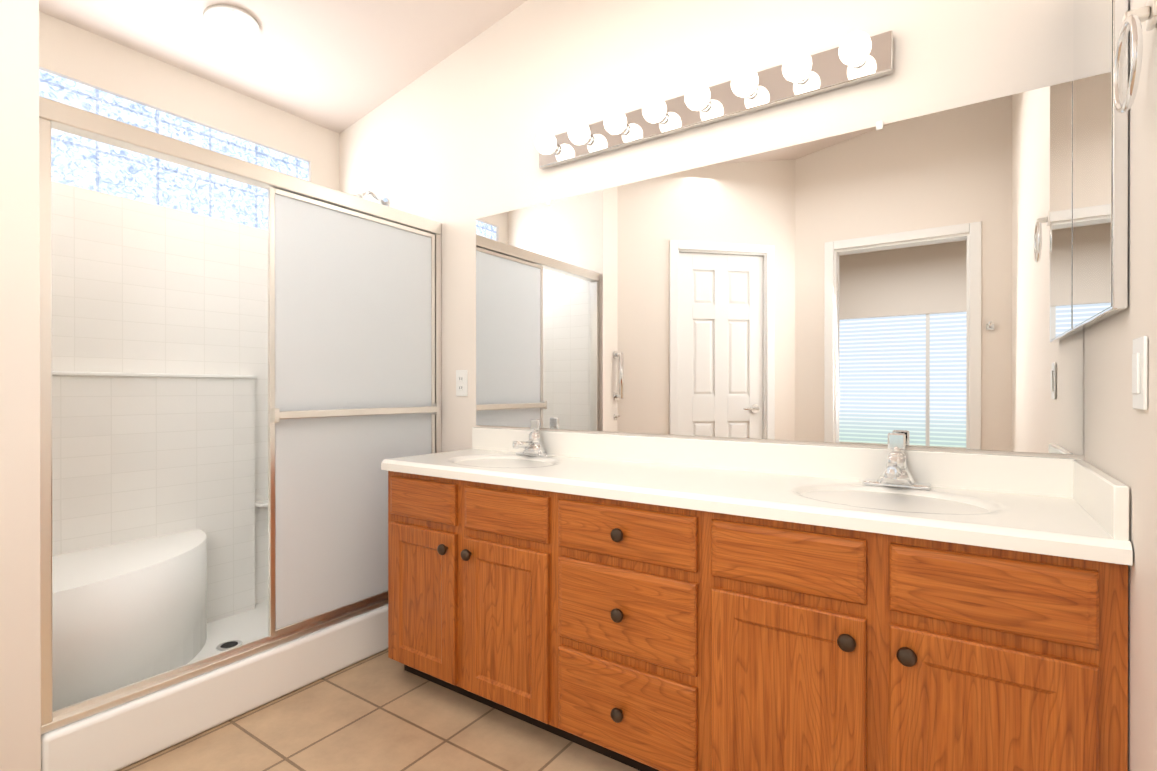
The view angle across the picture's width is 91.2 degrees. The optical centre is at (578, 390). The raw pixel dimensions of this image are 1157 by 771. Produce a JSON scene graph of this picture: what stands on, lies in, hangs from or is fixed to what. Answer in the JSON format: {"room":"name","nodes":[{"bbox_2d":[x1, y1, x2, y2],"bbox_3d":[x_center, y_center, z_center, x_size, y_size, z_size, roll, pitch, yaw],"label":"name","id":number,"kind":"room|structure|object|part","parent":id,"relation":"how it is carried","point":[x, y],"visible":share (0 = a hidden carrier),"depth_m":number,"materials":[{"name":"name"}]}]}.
{"room":"bathroom","nodes":[
{"label":"bathroom","id":0,"kind":"room"},
{"bbox_2d":[39,0,526,133],"bbox_3d":[-0.741,-1.669,1.160,3.350,0.653,2.840,0,0,34],"label":"ceiling","id":1,"kind":"structure","parent":0,"point":[338,66],"depth_m":2.37,"materials":[{"name":"beige paint"}]},
{"bbox_2d":[203,4,259,42],"bbox_3d":[-1.356,-1.433,2.220,0.189,0.044,0.190,0,0,34],"label":"recessed light","id":2,"kind":"object","parent":1,"relation":"in","point":[228,22],"visible":1,"depth_m":2.20,"materials":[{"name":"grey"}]},
{"bbox_2d":[118,649,639,770],"bbox_3d":[-0.741,1.119,1.167,3.250,0.100,2.740,0,0,34],"label":"floor","id":3,"kind":"structure","parent":0,"point":[381,711],"depth_m":1.74,"materials":[{"name":"tile"}]},
{"bbox_2d":[39,96,440,770],"bbox_3d":[-1.328,0.050,2.246,0.818,2.034,1.369,0,0,34],"label":"shower","id":4,"kind":"object","parent":3,"relation":"on","point":[233,414],"visible":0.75,"depth_m":2.17,"materials":[{"name":"white plastic"}]},
{"bbox_3d":[-1.608,0.805,2.017,0.500,0.415,0.660,0,0,34],"label":"seat","id":5,"kind":"part","parent":4,"relation":"part of","materials":[{"name":"white plastic"}]},
{"bbox_3d":[-0.877,0.076,2.280,0.038,1.528,0.710,0,0,34],"label":"glass","id":6,"kind":"part","parent":4,"relation":"part of","materials":[{"name":"white glass"}]},
{"bbox_2d":[381,467,1132,770],"bbox_3d":[0.233,0.681,1.706,2.000,0.775,0.504,0,0,34],"label":"bathroom vanity","id":7,"kind":"object","parent":3,"relation":"on","point":[653,603],"depth_m":1.33,"materials":[{"name":"brown wood"}]},
{"bbox_2d":[381,451,1132,554],"bbox_3d":[0.239,0.281,1.714,2.000,0.025,0.482,0,0,34],"label":"countertop","id":8,"kind":"structure","parent":7,"relation":"on","point":[971,514],"depth_m":1.40,"materials":[{"name":"white stone"}]},
{"bbox_2d":[0,0,1156,770],"bbox_3d":[-0.741,-0.680,1.163,3.250,3.500,2.740,0,0,34],"label":"wall","id":9,"kind":"structure","parent":0,"point":[448,142],"depth_m":1.74,"materials":[{"name":"beige paint"}]},
{"bbox_2d":[39,69,307,229],"bbox_3d":[-1.728,-0.971,2.480,0.065,0.401,1.106,0,0,34],"label":"window","id":10,"kind":"structure","parent":9,"relation":"in","point":[83,162],"depth_m":2.37,"materials":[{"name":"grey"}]},
{"bbox_2d":[456,370,467,395],"bbox_3d":[-0.520,-0.031,2.519,0.070,0.116,0.008,0,0,34],"label":"electrical outlet plate","id":11,"kind":"object","parent":9,"relation":"attached to","point":[461,382],"visible":1,"depth_m":2.51,"materials":[{"name":"white plastic"}]},
{"bbox_2d":[536,30,893,169],"bbox_3d":[0.330,-0.932,1.865,1.230,0.110,0.129,0,0,34],"label":"light bar","id":12,"kind":"object","parent":9,"relation":"attached to","point":[856,58],"visible":1,"depth_m":1.78,"materials":[{"name":"silver metal"}]},
{"bbox_2d":[469,427,1072,498],"bbox_3d":[0.369,0.210,1.905,2.000,0.095,0.020,0,0,34],"label":"backsplash","id":13,"kind":"structure","parent":9,"relation":"attached to","point":[990,474],"depth_m":1.67,"materials":[{"name":"white stone"}]},
{"bbox_2d":[476,81,1082,454],"bbox_3d":[0.378,-0.301,1.908,1.989,0.907,0.008,0,0,34],"label":"wall mirror","id":14,"kind":"object","parent":9,"relation":"attached to","point":[911,279],"visible":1,"depth_m":1.68,"materials":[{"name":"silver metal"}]},
{"bbox_2d":[1073,0,1128,329],"bbox_3d":[1.067,-0.546,1.169,0.022,0.808,0.433,0,0,34],"label":"medicine cabinet mirror","id":15,"kind":"object","parent":9,"relation":"attached to","point":[1100,207],"visible":0.98,"depth_m":1.09,"materials":[{"name":"silver metal"}]},
{"bbox_2d":[1073,459,1130,542],"bbox_3d":[1.058,0.212,1.157,0.020,0.095,0.443,0,0,34],"label":"backsplash","id":16,"kind":"structure","parent":9,"relation":"attached to","point":[1102,497],"depth_m":1.06,"materials":[{"name":"white stone"}]},
{"bbox_2d":[1113,0,1156,112],"bbox_3d":[0.835,-0.502,0.843,0.039,0.162,0.134,0,0,34],"label":"towel ring","id":17,"kind":"object","parent":9,"relation":"attached to","point":[1132,20],"visible":1,"depth_m":0.83,"materials":[{"name":"white metal"}]},
{"bbox_2d":[1132,336,1147,409],"bbox_3d":[0.902,-0.027,0.913,0.009,0.116,0.072,0,0,34],"label":"switch plate","id":18,"kind":"object","parent":9,"relation":"attached to","point":[1140,373],"visible":0.96,"depth_m":0.90,"materials":[{"name":"white plastic"}]}
]}

